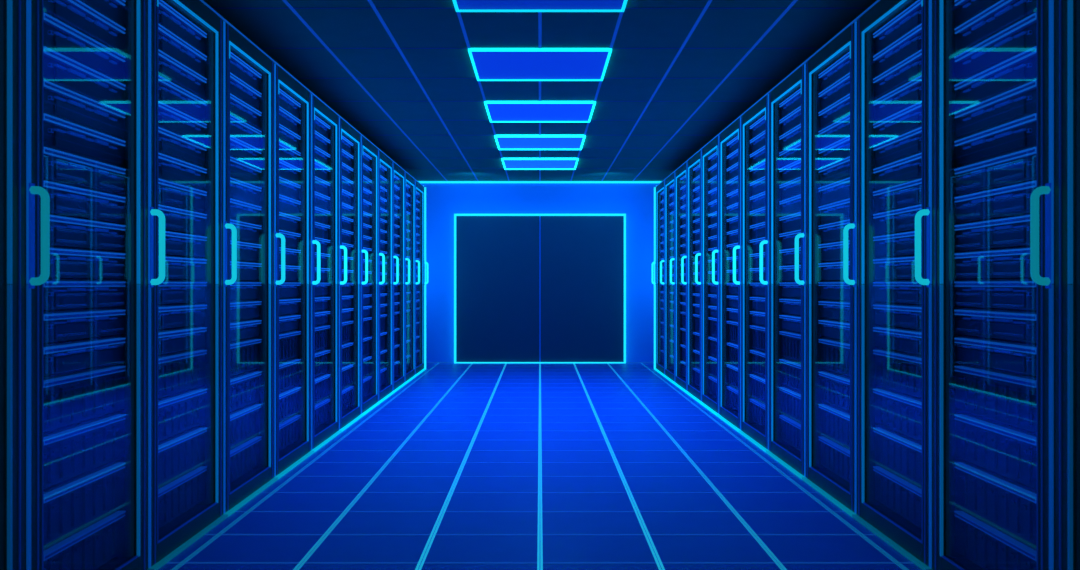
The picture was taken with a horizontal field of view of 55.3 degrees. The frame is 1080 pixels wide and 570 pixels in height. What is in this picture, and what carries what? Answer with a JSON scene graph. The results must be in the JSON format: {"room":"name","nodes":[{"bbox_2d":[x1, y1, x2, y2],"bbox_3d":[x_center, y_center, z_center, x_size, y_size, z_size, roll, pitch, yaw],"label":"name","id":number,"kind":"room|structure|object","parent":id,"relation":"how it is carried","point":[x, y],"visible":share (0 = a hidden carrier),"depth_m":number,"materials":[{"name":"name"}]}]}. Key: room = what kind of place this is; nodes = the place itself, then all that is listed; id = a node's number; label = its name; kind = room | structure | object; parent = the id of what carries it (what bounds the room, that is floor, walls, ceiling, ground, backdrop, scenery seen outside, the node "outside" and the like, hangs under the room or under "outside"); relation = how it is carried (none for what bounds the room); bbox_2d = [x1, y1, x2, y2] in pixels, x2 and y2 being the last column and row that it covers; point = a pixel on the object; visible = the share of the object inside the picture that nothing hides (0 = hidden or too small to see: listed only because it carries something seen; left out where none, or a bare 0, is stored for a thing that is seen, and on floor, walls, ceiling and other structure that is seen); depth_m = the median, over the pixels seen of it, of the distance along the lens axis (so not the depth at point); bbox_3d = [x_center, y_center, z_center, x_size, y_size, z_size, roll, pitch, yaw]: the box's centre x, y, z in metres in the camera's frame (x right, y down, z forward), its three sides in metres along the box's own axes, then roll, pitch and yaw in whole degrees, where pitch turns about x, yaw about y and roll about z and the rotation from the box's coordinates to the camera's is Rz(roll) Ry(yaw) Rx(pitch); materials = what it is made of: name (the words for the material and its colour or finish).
{"room":"server room","nodes":[
{"label":"server room","id":0,"kind":"room"},
{"bbox_2d":[147,363,932,569],"bbox_3d":[0.000,1.221,6.940,5.500,0.102,17.080,0,0,0],"label":"floor","id":1,"kind":"structure","parent":0,"point":[465,466],"depth_m":5.71,"materials":[{"name":"tile"}]},
{"bbox_2d":[0,0,24,569],"bbox_3d":[-2.057,-0.081,2.691,1.062,2.506,0.995,0,0,0],"label":"rack","id":2,"kind":"object","parent":1,"relation":"on","point":[12,12],"visible":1,"depth_m":3.09,"materials":[{"name":"metal"}]},
{"bbox_2d":[7,285,12,569],"bbox_3d":[-1.589,0.539,3.087,0.010,1.075,0.013,0,0,0],"label":"light strip","id":3,"kind":"object","parent":2,"relation":"attached to","point":[9,287],"depth_m":3.08,"materials":[{"name":"blue"}]},
{"bbox_2d":[7,0,12,283],"bbox_3d":[-1.589,-0.621,2.692,0.010,1.242,0.801,0,0,0],"label":"light strip","id":4,"kind":"object","parent":2,"relation":"attached to","point":[9,2],"depth_m":3.08,"materials":[{"name":"blue metal"}]},
{"bbox_2d":[25,0,153,569],"bbox_3d":[-2.057,-0.081,3.680,1.062,2.506,0.995,0,0,0],"label":"rack","id":5,"kind":"object","parent":1,"relation":"on","point":[86,60],"visible":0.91,"depth_m":3.75,"materials":[{"name":"metal"}]},
{"bbox_2d":[26,285,30,569],"bbox_3d":[-1.586,0.577,3.195,0.004,1.150,0.024,0,0,0],"label":"frame","id":6,"kind":"object","parent":5,"relation":"on","point":[28,287],"depth_m":3.19,"materials":[{"name":"blue"}]},
{"bbox_2d":[26,0,30,283],"bbox_3d":[-1.586,-0.659,3.195,0.004,1.318,0.024,0,0,0],"label":"light","id":7,"kind":"object","parent":5,"relation":"on","point":[28,2],"depth_m":3.19,"materials":[{"name":"blue"}]},
{"bbox_2d":[137,285,139,556],"bbox_3d":[-1.589,0.539,4.077,0.010,1.075,0.013,0,0,0],"label":"light strip","id":8,"kind":"object","parent":5,"relation":"attached to","point":[138,286],"depth_m":4.07,"materials":[{"name":"blue"}]},
{"bbox_2d":[137,0,139,283],"bbox_3d":[-1.589,-0.621,3.683,0.010,1.242,0.801,0,0,0],"label":"light strip","id":9,"kind":"object","parent":5,"relation":"attached to","point":[138,1],"depth_m":4.07,"materials":[{"name":"blue"}]},
{"bbox_2d":[147,0,227,569],"bbox_3d":[-2.057,-0.081,4.670,1.062,2.506,0.995,0,0,0],"label":"rack","id":10,"kind":"object","parent":1,"relation":"on","point":[185,37],"visible":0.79,"depth_m":4.74,"materials":[{"name":"metal"}]},
{"bbox_2d":[148,284,150,567],"bbox_3d":[-1.586,0.577,4.185,0.004,1.150,0.024,0,0,0],"label":"frame","id":11,"kind":"object","parent":10,"relation":"on","point":[149,285],"depth_m":4.18,"materials":[{"name":"blue"}]},
{"bbox_2d":[148,0,150,283],"bbox_3d":[-1.586,-0.659,4.185,0.004,1.318,0.024,0,0,0],"label":"light","id":12,"kind":"object","parent":10,"relation":"on","point":[149,1],"depth_m":4.18,"materials":[{"name":"blue"}]},
{"bbox_2d":[216,284,217,502],"bbox_3d":[-1.589,0.539,5.066,0.010,1.075,0.013,0,0,0],"label":"light strip","id":13,"kind":"object","parent":10,"relation":"attached to","point":[216,284],"depth_m":5.06,"materials":[{"name":"blue"}]},
{"bbox_2d":[223,18,277,516],"bbox_3d":[-2.057,-0.081,5.660,1.062,2.506,0.995,0,0,0],"label":"rack","id":14,"kind":"object","parent":1,"relation":"on","point":[248,71],"visible":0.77,"depth_m":5.80,"materials":[{"name":"metal"}]},
{"bbox_2d":[223,284,224,513],"bbox_3d":[-1.586,0.577,5.175,0.004,1.150,0.024,0,0,0],"label":"frame","id":15,"kind":"object","parent":14,"relation":"on","point":[223,284],"depth_m":5.17,"materials":[{"name":"blue metal"}]},
{"bbox_2d":[223,21,224,283],"bbox_3d":[-1.586,-0.659,5.175,0.004,1.318,0.024,0,0,0],"label":"light","id":16,"kind":"object","parent":14,"relation":"on","point":[223,21],"depth_m":5.17,"materials":[{"name":"blue"}]},
{"bbox_2d":[269,284,270,466],"bbox_3d":[-1.589,0.539,6.056,0.010,1.075,0.013,0,0,0],"label":"light strip","id":17,"kind":"object","parent":14,"relation":"attached to","point":[269,284],"depth_m":6.05,"materials":[{"name":"blue"}]},
{"bbox_2d":[274,61,313,478],"bbox_3d":[-2.057,-0.081,6.651,1.062,2.506,0.995,0,0,0],"label":"rack","id":18,"kind":"object","parent":1,"relation":"on","point":[292,99],"visible":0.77,"depth_m":6.84,"materials":[{"name":"metal"}]},
{"bbox_2d":[274,284,275,476],"bbox_3d":[-1.586,0.577,6.165,0.004,1.150,0.024,0,0,0],"label":"frame","id":19,"kind":"object","parent":18,"relation":"on","point":[274,284],"depth_m":6.16,"materials":[{"name":"blue"}]},
{"bbox_2d":[274,63,275,283],"bbox_3d":[-1.586,-0.659,6.165,0.004,1.318,0.024,0,0,0],"label":"light","id":20,"kind":"object","parent":18,"relation":"on","point":[274,63],"depth_m":6.16,"materials":[{"name":"blue"}]},
{"bbox_2d":[307,284,308,440],"bbox_3d":[-1.589,0.539,7.046,0.010,1.075,0.013,0,0,0],"label":"light strip","id":21,"kind":"object","parent":18,"relation":"attached to","point":[307,284],"depth_m":7.04,"materials":[{"name":"blue"}]},
{"bbox_2d":[311,92,341,452],"bbox_3d":[-2.057,-0.081,7.641,1.062,2.506,0.995,0,0,0],"label":"rack","id":22,"kind":"object","parent":1,"relation":"on","point":[324,120],"visible":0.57,"depth_m":7.87,"materials":[{"name":"metal"}]},
{"bbox_2d":[311,284,311,449],"bbox_3d":[-1.586,0.577,7.155,0.004,1.150,0.024,0,0,0],"label":"frame","id":23,"kind":"object","parent":22,"relation":"on","point":[311,284],"depth_m":7.14,"materials":[{"name":"blue"}]},
{"bbox_2d":[311,94,311,283],"bbox_3d":[-1.586,-0.659,7.155,0.004,1.318,0.024,0,0,0],"label":"light","id":24,"kind":"object","parent":22,"relation":"on","point":[311,94],"depth_m":7.14,"materials":[{"name":"blue"}]},
{"bbox_2d":[336,284,336,421],"bbox_3d":[-1.589,0.539,8.037,0.010,1.075,0.013,0,0,0],"label":"light strip","id":25,"kind":"object","parent":22,"relation":"attached to","point":[336,284],"depth_m":8.03,"materials":[{"name":"blue"}]},
{"bbox_2d":[339,115,362,431],"bbox_3d":[-2.057,-0.081,8.630,1.062,2.506,0.995,0,0,0],"label":"rack","id":26,"kind":"object","parent":1,"relation":"on","point":[349,137],"visible":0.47,"depth_m":8.90,"materials":[{"name":"metal"}]},
{"bbox_2d":[339,284,339,429],"bbox_3d":[-1.586,0.577,8.145,0.004,1.150,0.024,0,0,0],"label":"light","id":27,"kind":"object","parent":26,"relation":"on","point":[339,284],"depth_m":8.14,"materials":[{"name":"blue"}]},
{"bbox_2d":[339,117,339,283],"bbox_3d":[-1.586,-0.659,8.145,0.004,1.318,0.024,0,0,0],"label":"light","id":28,"kind":"object","parent":26,"relation":"on","point":[339,117],"depth_m":8.14,"materials":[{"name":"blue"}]},
{"bbox_2d":[358,284,358,405],"bbox_3d":[-1.589,0.539,9.027,0.010,1.075,0.013,0,0,0],"label":"window light","id":29,"kind":"object","parent":26,"relation":"attached to","point":[358,284],"depth_m":9.02,"materials":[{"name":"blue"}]},
{"bbox_2d":[361,134,380,415],"bbox_3d":[-2.057,-0.081,9.620,1.062,2.506,0.995,0,0,0],"label":"rack","id":30,"kind":"object","parent":1,"relation":"on","point":[369,151],"visible":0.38,"depth_m":9.93,"materials":[{"name":"metal"}]},
{"bbox_2d":[361,286,361,413],"bbox_3d":[-1.586,0.577,9.135,0.004,1.150,0.024,0,0,0],"label":"light","id":31,"kind":"object","parent":30,"relation":"on","point":[361,286],"depth_m":9.14,"materials":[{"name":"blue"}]},
{"bbox_2d":[361,135,361,248],"bbox_3d":[-1.586,-0.659,9.135,0.004,1.318,0.024,0,0,0],"label":"light","id":32,"kind":"object","parent":30,"relation":"on","point":[361,135],"depth_m":9.14,"materials":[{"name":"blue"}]},
{"bbox_2d":[376,284,376,393],"bbox_3d":[-1.589,0.539,10.017,0.010,1.075,0.013,0,0,0],"label":"window light","id":33,"kind":"object","parent":30,"relation":"attached to","point":[376,284],"depth_m":10.01,"materials":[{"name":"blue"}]},
{"bbox_2d":[378,149,394,401],"bbox_3d":[-2.057,-0.081,10.611,1.062,2.506,0.995,0,0,0],"label":"rack","id":34,"kind":"object","parent":1,"relation":"on","point":[385,163],"visible":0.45,"depth_m":10.96,"materials":[{"name":"metal"}]},
{"bbox_2d":[378,284,378,400],"bbox_3d":[-1.586,0.577,10.125,0.004,1.150,0.024,0,0,0],"label":"light","id":35,"kind":"object","parent":34,"relation":"on","point":[378,284],"depth_m":10.11,"materials":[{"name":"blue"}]},
{"bbox_2d":[378,150,378,283],"bbox_3d":[-1.586,-0.659,10.125,0.004,1.318,0.024,0,0,0],"label":"light","id":36,"kind":"object","parent":34,"relation":"on","point":[378,150],"depth_m":10.11,"materials":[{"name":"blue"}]},
{"bbox_2d":[380,159,391,283],"bbox_3d":[-1.589,-0.621,10.613,0.010,1.242,0.801,0,0,0],"label":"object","id":37,"kind":"object","parent":34,"relation":"attached to","point":[384,161],"depth_m":11.00,"materials":[{"name":"blue"}]},
{"bbox_2d":[391,284,391,383],"bbox_3d":[-1.589,0.539,11.007,0.010,1.075,0.013,0,0,0],"label":"light strip","id":38,"kind":"object","parent":34,"relation":"attached to","point":[391,284],"depth_m":11.00,"materials":[{"name":"blue"}]},
{"bbox_2d":[393,161,406,391],"bbox_3d":[-2.057,-0.081,11.601,1.062,2.506,0.995,0,0,0],"label":"rack","id":39,"kind":"object","parent":1,"relation":"on","point":[399,382],"visible":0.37,"depth_m":11.99,"materials":[{"name":"metal"}]},
{"bbox_2d":[394,170,403,283],"bbox_3d":[-1.589,-0.621,11.602,0.010,1.242,0.801,0,0,0],"label":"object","id":40,"kind":"object","parent":39,"relation":"attached to","point":[398,172],"depth_m":11.99,"materials":[{"name":"blue metal"}]},
{"bbox_2d":[405,171,416,382],"bbox_3d":[-2.057,-0.081,12.591,1.062,2.506,0.995,0,0,0],"label":"rack","id":41,"kind":"object","parent":1,"relation":"on","point":[409,180],"visible":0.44,"depth_m":12.98,"materials":[{"name":"metal"}]},
{"bbox_2d":[415,179,424,375],"bbox_3d":[-2.057,-0.081,13.581,1.062,2.506,0.995,0,0,0],"label":"rack","id":42,"kind":"object","parent":1,"relation":"on","point":[419,188],"visible":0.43,"depth_m":13.97,"materials":[{"name":"metal"}]},
{"bbox_2d":[416,187,422,283],"bbox_3d":[-1.589,-0.621,13.582,0.010,1.242,0.801,0,0,0],"label":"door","id":43,"kind":"structure","parent":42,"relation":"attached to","point":[419,189],"depth_m":13.97,"materials":[{"name":"blue"}]},
{"bbox_2d":[423,185,427,368],"bbox_3d":[-2.057,-0.090,14.111,1.062,2.524,0.066,0,0,0],"label":"end panel","id":44,"kind":"object","parent":1,"relation":"on","point":[425,262],"visible":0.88,"depth_m":14.12,"materials":[{"name":"metal"}]},
{"bbox_2d":[652,185,656,368],"bbox_3d":[2.057,-0.090,14.111,1.062,2.524,0.066,0,0,0],"label":"rack","id":45,"kind":"object","parent":1,"relation":"on","point":[654,262],"visible":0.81,"depth_m":14.12,"materials":[{"name":"metal"}]},
{"bbox_2d":[655,179,664,375],"bbox_3d":[2.057,-0.081,13.581,1.062,2.506,0.995,0,0,0],"label":"rack","id":46,"kind":"object","parent":1,"relation":"on","point":[660,188],"visible":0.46,"depth_m":13.97,"materials":[{"name":"metal"}]},
{"bbox_2d":[657,187,663,283],"bbox_3d":[1.589,-0.621,13.582,0.010,1.242,0.801,0,0,0],"label":"panel","id":47,"kind":"object","parent":46,"relation":"attached to","point":[659,189],"depth_m":13.97,"materials":[{"name":"blue"}]},
{"bbox_2d":[663,171,674,382],"bbox_3d":[2.057,-0.081,12.591,1.062,2.506,0.995,0,0,0],"label":"rack","id":48,"kind":"object","parent":1,"relation":"on","point":[670,180],"visible":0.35,"depth_m":12.98,"materials":[{"name":"metal"}]},
{"bbox_2d":[673,161,686,391],"bbox_3d":[2.057,-0.081,11.601,1.062,2.506,0.995,0,0,0],"label":"rack","id":49,"kind":"object","parent":1,"relation":"on","point":[680,382],"visible":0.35,"depth_m":11.99,"materials":[{"name":"metal"}]},
{"bbox_2d":[676,170,685,283],"bbox_3d":[1.589,-0.621,11.602,0.010,1.242,0.801,0,0,0],"label":"panel","id":50,"kind":"object","parent":49,"relation":"attached to","point":[681,172],"depth_m":11.99,"materials":[{"name":"blue metal"}]},
{"bbox_2d":[685,149,701,401],"bbox_3d":[2.057,-0.081,10.611,1.062,2.506,0.995,0,0,0],"label":"rack","id":51,"kind":"object","parent":1,"relation":"on","point":[694,163],"visible":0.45,"depth_m":10.96,"materials":[{"name":"metal"}]},
{"bbox_2d":[688,284,688,383],"bbox_3d":[1.589,0.539,11.007,0.010,1.075,0.013,0,0,0],"label":"window light","id":52,"kind":"object","parent":51,"relation":"attached to","point":[688,284],"depth_m":11.00,"materials":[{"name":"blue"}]},
{"bbox_2d":[688,159,699,283],"bbox_3d":[1.589,-0.621,10.613,0.010,1.242,0.801,0,0,0],"label":"panel","id":53,"kind":"object","parent":51,"relation":"attached to","point":[695,161],"depth_m":11.00,"materials":[{"name":"blue metal"}]},
{"bbox_2d":[701,284,701,400],"bbox_3d":[1.586,0.577,10.125,0.004,1.150,0.024,0,0,0],"label":"light","id":54,"kind":"object","parent":51,"relation":"on","point":[701,284],"depth_m":10.11,"materials":[{"name":"blue"}]},
{"bbox_2d":[701,150,701,283],"bbox_3d":[1.586,-0.659,10.125,0.004,1.318,0.024,0,0,0],"label":"light","id":55,"kind":"object","parent":51,"relation":"on","point":[701,150],"depth_m":10.11,"materials":[{"name":"blue"}]},
{"bbox_2d":[699,134,718,415],"bbox_3d":[2.057,-0.081,9.620,1.062,2.506,0.995,0,0,0],"label":"rack","id":56,"kind":"object","parent":1,"relation":"on","point":[710,151],"visible":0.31,"depth_m":9.94,"materials":[{"name":"metal"}]},
{"bbox_2d":[703,284,703,393],"bbox_3d":[1.589,0.539,10.017,0.010,1.075,0.013,0,0,0],"label":"window light","id":57,"kind":"object","parent":56,"relation":"attached to","point":[703,284],"depth_m":10.01,"materials":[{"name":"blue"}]},
{"bbox_2d":[718,286,718,413],"bbox_3d":[1.586,0.577,9.135,0.004,1.150,0.024,0,0,0],"label":"light","id":58,"kind":"object","parent":56,"relation":"on","point":[718,286],"depth_m":9.14,"materials":[{"name":"blue"}]},
{"bbox_2d":[718,135,718,248],"bbox_3d":[1.586,-0.659,9.135,0.004,1.318,0.024,0,0,0],"label":"light","id":59,"kind":"object","parent":56,"relation":"on","point":[718,135],"depth_m":9.14,"materials":[{"name":"blue"}]},
{"bbox_2d":[717,115,740,431],"bbox_3d":[2.057,-0.081,8.630,1.062,2.506,0.995,0,0,0],"label":"rack","id":60,"kind":"object","parent":1,"relation":"on","point":[730,137],"visible":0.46,"depth_m":8.95,"materials":[{"name":"metal"}]},
{"bbox_2d":[721,284,721,405],"bbox_3d":[1.589,0.539,9.027,0.010,1.075,0.013,0,0,0],"label":"window light","id":61,"kind":"object","parent":60,"relation":"attached to","point":[721,284],"depth_m":9.02,"materials":[{"name":"blue"}]},
{"bbox_2d":[721,129,738,283],"bbox_3d":[1.589,-0.621,8.633,0.010,1.242,0.801,0,0,0],"label":"panel","id":62,"kind":"object","parent":60,"relation":"attached to","point":[733,131],"depth_m":9.02,"materials":[{"name":"blue metal"}]},
{"bbox_2d":[740,284,740,429],"bbox_3d":[1.586,0.577,8.145,0.004,1.150,0.024,0,0,0],"label":"light","id":63,"kind":"object","parent":60,"relation":"on","point":[740,284],"depth_m":8.14,"materials":[{"name":"blue"}]},
{"bbox_2d":[740,117,740,283],"bbox_3d":[1.586,-0.659,8.145,0.004,1.318,0.024,0,0,0],"label":"light","id":64,"kind":"object","parent":60,"relation":"on","point":[740,117],"depth_m":8.14,"materials":[{"name":"blue"}]},
{"bbox_2d":[738,92,768,452],"bbox_3d":[2.057,-0.081,7.641,1.062,2.506,0.995,0,0,0],"label":"rack","id":65,"kind":"object","parent":1,"relation":"on","point":[755,120],"visible":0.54,"depth_m":7.87,"materials":[{"name":"metal"}]},
{"bbox_2d":[743,284,743,421],"bbox_3d":[1.589,0.539,8.037,0.010,1.075,0.013,0,0,0],"label":"window light","id":66,"kind":"object","parent":65,"relation":"attached to","point":[743,284],"depth_m":8.03,"materials":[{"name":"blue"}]},
{"bbox_2d":[743,107,765,283],"bbox_3d":[1.589,-0.621,7.643,0.010,1.242,0.801,0,0,0],"label":"panel","id":67,"kind":"object","parent":65,"relation":"attached to","point":[758,112],"depth_m":8.03,"materials":[{"name":"blue metal"}]},
{"bbox_2d":[768,284,768,449],"bbox_3d":[1.586,0.577,7.155,0.004,1.150,0.024,0,0,0],"label":"light","id":68,"kind":"object","parent":65,"relation":"on","point":[768,284],"depth_m":7.14,"materials":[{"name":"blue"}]},
{"bbox_2d":[768,94,768,283],"bbox_3d":[1.586,-0.659,7.155,0.004,1.318,0.024,0,0,0],"label":"light","id":69,"kind":"object","parent":65,"relation":"on","point":[768,94],"depth_m":7.14,"materials":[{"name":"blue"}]},
{"bbox_2d":[766,61,805,478],"bbox_3d":[2.057,-0.081,6.651,1.062,2.506,0.995,0,0,0],"label":"rack","id":70,"kind":"object","parent":1,"relation":"on","point":[787,99],"visible":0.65,"depth_m":6.84,"materials":[{"name":"metal"}]},
{"bbox_2d":[771,284,772,440],"bbox_3d":[1.589,0.539,7.046,0.010,1.075,0.013,0,0,0],"label":"light strip","id":71,"kind":"object","parent":70,"relation":"attached to","point":[771,284],"depth_m":7.04,"materials":[{"name":"blue"}]},
{"bbox_2d":[771,79,801,283],"bbox_3d":[1.589,-0.621,6.652,0.010,1.242,0.801,0,0,0],"label":"panel","id":72,"kind":"object","parent":70,"relation":"attached to","point":[797,82],"depth_m":7.04,"materials":[{"name":"blue"}]},
{"bbox_2d":[804,284,805,476],"bbox_3d":[1.586,0.577,6.165,0.004,1.150,0.024,0,0,0],"label":"light","id":73,"kind":"object","parent":70,"relation":"on","point":[804,284],"depth_m":6.16,"materials":[{"name":"blue"}]},
{"bbox_2d":[804,63,805,283],"bbox_3d":[1.586,-0.659,6.165,0.004,1.318,0.024,0,0,0],"label":"light","id":74,"kind":"object","parent":70,"relation":"on","point":[804,63],"depth_m":6.16,"materials":[{"name":"blue"}]},
{"bbox_2d":[802,18,856,516],"bbox_3d":[2.057,-0.081,5.660,1.062,2.506,0.995,0,0,0],"label":"rack","id":75,"kind":"object","parent":1,"relation":"on","point":[831,71],"visible":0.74,"depth_m":5.80,"materials":[{"name":"metal"}]},
{"bbox_2d":[809,284,810,466],"bbox_3d":[1.589,0.539,6.056,0.010,1.075,0.013,0,0,0],"label":"light strip","id":76,"kind":"object","parent":75,"relation":"attached to","point":[809,284],"depth_m":6.05,"materials":[{"name":"blue"}]},
{"bbox_2d":[809,41,850,283],"bbox_3d":[1.589,-0.621,5.662,0.010,1.242,0.801,0,0,0],"label":"panel","id":77,"kind":"object","parent":75,"relation":"attached to","point":[844,45],"depth_m":6.05,"materials":[{"name":"blue"}]},
{"bbox_2d":[855,284,856,513],"bbox_3d":[1.586,0.577,5.175,0.004,1.150,0.024,0,0,0],"label":"light","id":78,"kind":"object","parent":75,"relation":"on","point":[855,284],"depth_m":5.17,"materials":[{"name":"blue"}]},
{"bbox_2d":[855,21,856,283],"bbox_3d":[1.586,-0.659,5.175,0.004,1.318,0.024,0,0,0],"label":"light","id":79,"kind":"object","parent":75,"relation":"on","point":[855,21],"depth_m":5.17,"materials":[{"name":"blue"}]},
{"bbox_2d":[852,0,932,569],"bbox_3d":[2.057,-0.081,4.670,1.062,2.506,0.995,0,0,0],"label":"rack","id":80,"kind":"object","parent":1,"relation":"on","point":[895,37],"visible":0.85,"depth_m":4.74,"materials":[{"name":"metal"}]},
{"bbox_2d":[862,284,863,502],"bbox_3d":[1.589,0.539,5.066,0.010,1.075,0.013,0,0,0],"label":"light strip","id":81,"kind":"object","parent":80,"relation":"attached to","point":[862,284],"depth_m":5.06,"materials":[{"name":"blue"}]},
{"bbox_2d":[862,0,922,283],"bbox_3d":[1.589,-0.621,4.673,0.010,1.242,0.801,0,0,0],"label":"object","id":82,"kind":"object","parent":80,"relation":"attached to","point":[896,4],"depth_m":5.06,"materials":[{"name":"blue"}]},
{"bbox_2d":[929,284,931,567],"bbox_3d":[1.586,0.577,4.185,0.004,1.150,0.024,0,0,0],"label":"light","id":83,"kind":"object","parent":80,"relation":"on","point":[930,285],"depth_m":4.18,"materials":[{"name":"blue"}]},
{"bbox_2d":[929,0,931,283],"bbox_3d":[1.586,-0.659,4.185,0.004,1.318,0.024,0,0,0],"label":"light","id":84,"kind":"object","parent":80,"relation":"on","point":[930,1],"depth_m":4.18,"materials":[{"name":"blue"}]},
{"bbox_2d":[926,0,1054,569],"bbox_3d":[2.057,-0.081,3.680,1.062,2.506,0.995,0,0,0],"label":"rack","id":85,"kind":"object","parent":1,"relation":"on","point":[994,60],"visible":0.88,"depth_m":3.75,"materials":[{"name":"metal"}]},
{"bbox_2d":[940,285,942,556],"bbox_3d":[1.589,0.539,4.077,0.010,1.075,0.013,0,0,0],"label":"light strip","id":86,"kind":"object","parent":85,"relation":"attached to","point":[941,286],"depth_m":4.07,"materials":[{"name":"blue"}]},
{"bbox_2d":[940,0,942,283],"bbox_3d":[1.589,-0.621,3.683,0.010,1.242,0.801,0,0,0],"label":"light strip","id":87,"kind":"object","parent":85,"relation":"attached to","point":[941,1],"depth_m":4.07,"materials":[{"name":"blue"}]},
{"bbox_2d":[1049,285,1053,569],"bbox_3d":[1.586,0.577,3.195,0.004,1.150,0.024,0,0,0],"label":"light","id":88,"kind":"object","parent":85,"relation":"on","point":[1051,287],"depth_m":3.19,"materials":[{"name":"blue"}]},
{"bbox_2d":[1049,0,1053,283],"bbox_3d":[1.586,-0.659,3.195,0.004,1.318,0.024,0,0,0],"label":"light","id":89,"kind":"object","parent":85,"relation":"on","point":[1051,2],"depth_m":3.19,"materials":[{"name":"blue"}]},
{"bbox_2d":[1055,0,1079,569],"bbox_3d":[2.057,-0.081,2.691,1.062,2.506,0.995,0,0,0],"label":"rack","id":90,"kind":"object","parent":1,"relation":"on","point":[1067,12],"visible":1,"depth_m":3.09,"materials":[{"name":"metal"}]},
{"bbox_2d":[1067,285,1072,569],"bbox_3d":[1.589,0.539,3.087,0.010,1.075,0.013,0,0,0],"label":"light strip","id":91,"kind":"object","parent":90,"relation":"attached to","point":[1069,287],"depth_m":3.08,"materials":[{"name":"blue"}]},
{"bbox_2d":[1067,0,1072,283],"bbox_3d":[1.589,-0.621,2.692,0.010,1.242,0.801,0,0,0],"label":"window light","id":92,"kind":"object","parent":90,"relation":"attached to","point":[1069,2],"depth_m":3.08,"materials":[{"name":"blue metal"}]},
{"bbox_2d":[203,0,876,180],"bbox_3d":[0.000,-1.576,6.940,5.500,0.104,17.080,0,0,0],"label":"ceiling","id":93,"kind":"structure","parent":0,"point":[401,73],"depth_m":7.37,"materials":[{"name":"tile"}]},
{"bbox_2d":[468,48,611,80],"bbox_3d":[0.000,-1.517,7.155,0.933,0.022,0.986,0,0,0],"label":"recessed light","id":94,"kind":"object","parent":93,"relation":"in","point":[489,64],"visible":1,"depth_m":7.11,"materials":[{"name":"blue"}]},
{"bbox_2d":[484,101,595,122],"bbox_3d":[0.000,-1.517,9.100,0.933,0.022,1.016,0,0,0],"label":"recessed light","id":95,"kind":"object","parent":93,"relation":"in","point":[497,111],"visible":1,"depth_m":9.05,"materials":[{"name":"blue plastic"}]},
{"bbox_2d":[452,0,627,11],"bbox_3d":[0.000,-1.517,5.220,0.933,0.022,0.976,0,0,0],"label":"recessed light","id":96,"kind":"object","parent":93,"relation":"in","point":[460,5],"visible":1,"depth_m":5.61,"materials":[{"name":"blue plastic"}]},
{"bbox_2d":[494,135,585,149],"bbox_3d":[0.000,-1.517,11.065,0.933,0.022,1.026,0,0,0],"label":"recessed light","id":97,"kind":"object","parent":93,"relation":"in","point":[504,142],"visible":1,"depth_m":11.04,"materials":[{"name":"blue"}]},
{"bbox_2d":[502,158,577,169],"bbox_3d":[0.000,-1.517,13.030,0.933,0.022,1.096,0,0,0],"label":"recessed light","id":98,"kind":"object","parent":93,"relation":"in","point":[508,163],"visible":1,"depth_m":12.96,"materials":[{"name":"blue"}]},
{"bbox_2d":[421,183,658,362],"bbox_3d":[0.000,-0.178,15.380,5.500,2.700,0.200,0,0,0],"label":"wall","id":99,"kind":"structure","parent":0,"point":[443,200],"depth_m":15.28,"materials":[{"name":"paint"}]},
{"bbox_2d":[454,214,625,362],"bbox_3d":[0.000,0.067,15.235,2.540,2.210,0.079,0,0,0],"label":"door","id":100,"kind":"structure","parent":99,"relation":"in","point":[529,288],"depth_m":15.23,"materials":[{"name":"paint"}]},
{"bbox_2d":[418,181,661,182],"bbox_3d":[0.000,-1.508,15.264,5.400,0.028,0.027,0,0,0],"label":"trim","id":101,"kind":"structure","parent":99,"relation":"attached to","point":[418,181],"depth_m":15.25,"materials":[{"name":"teal"}]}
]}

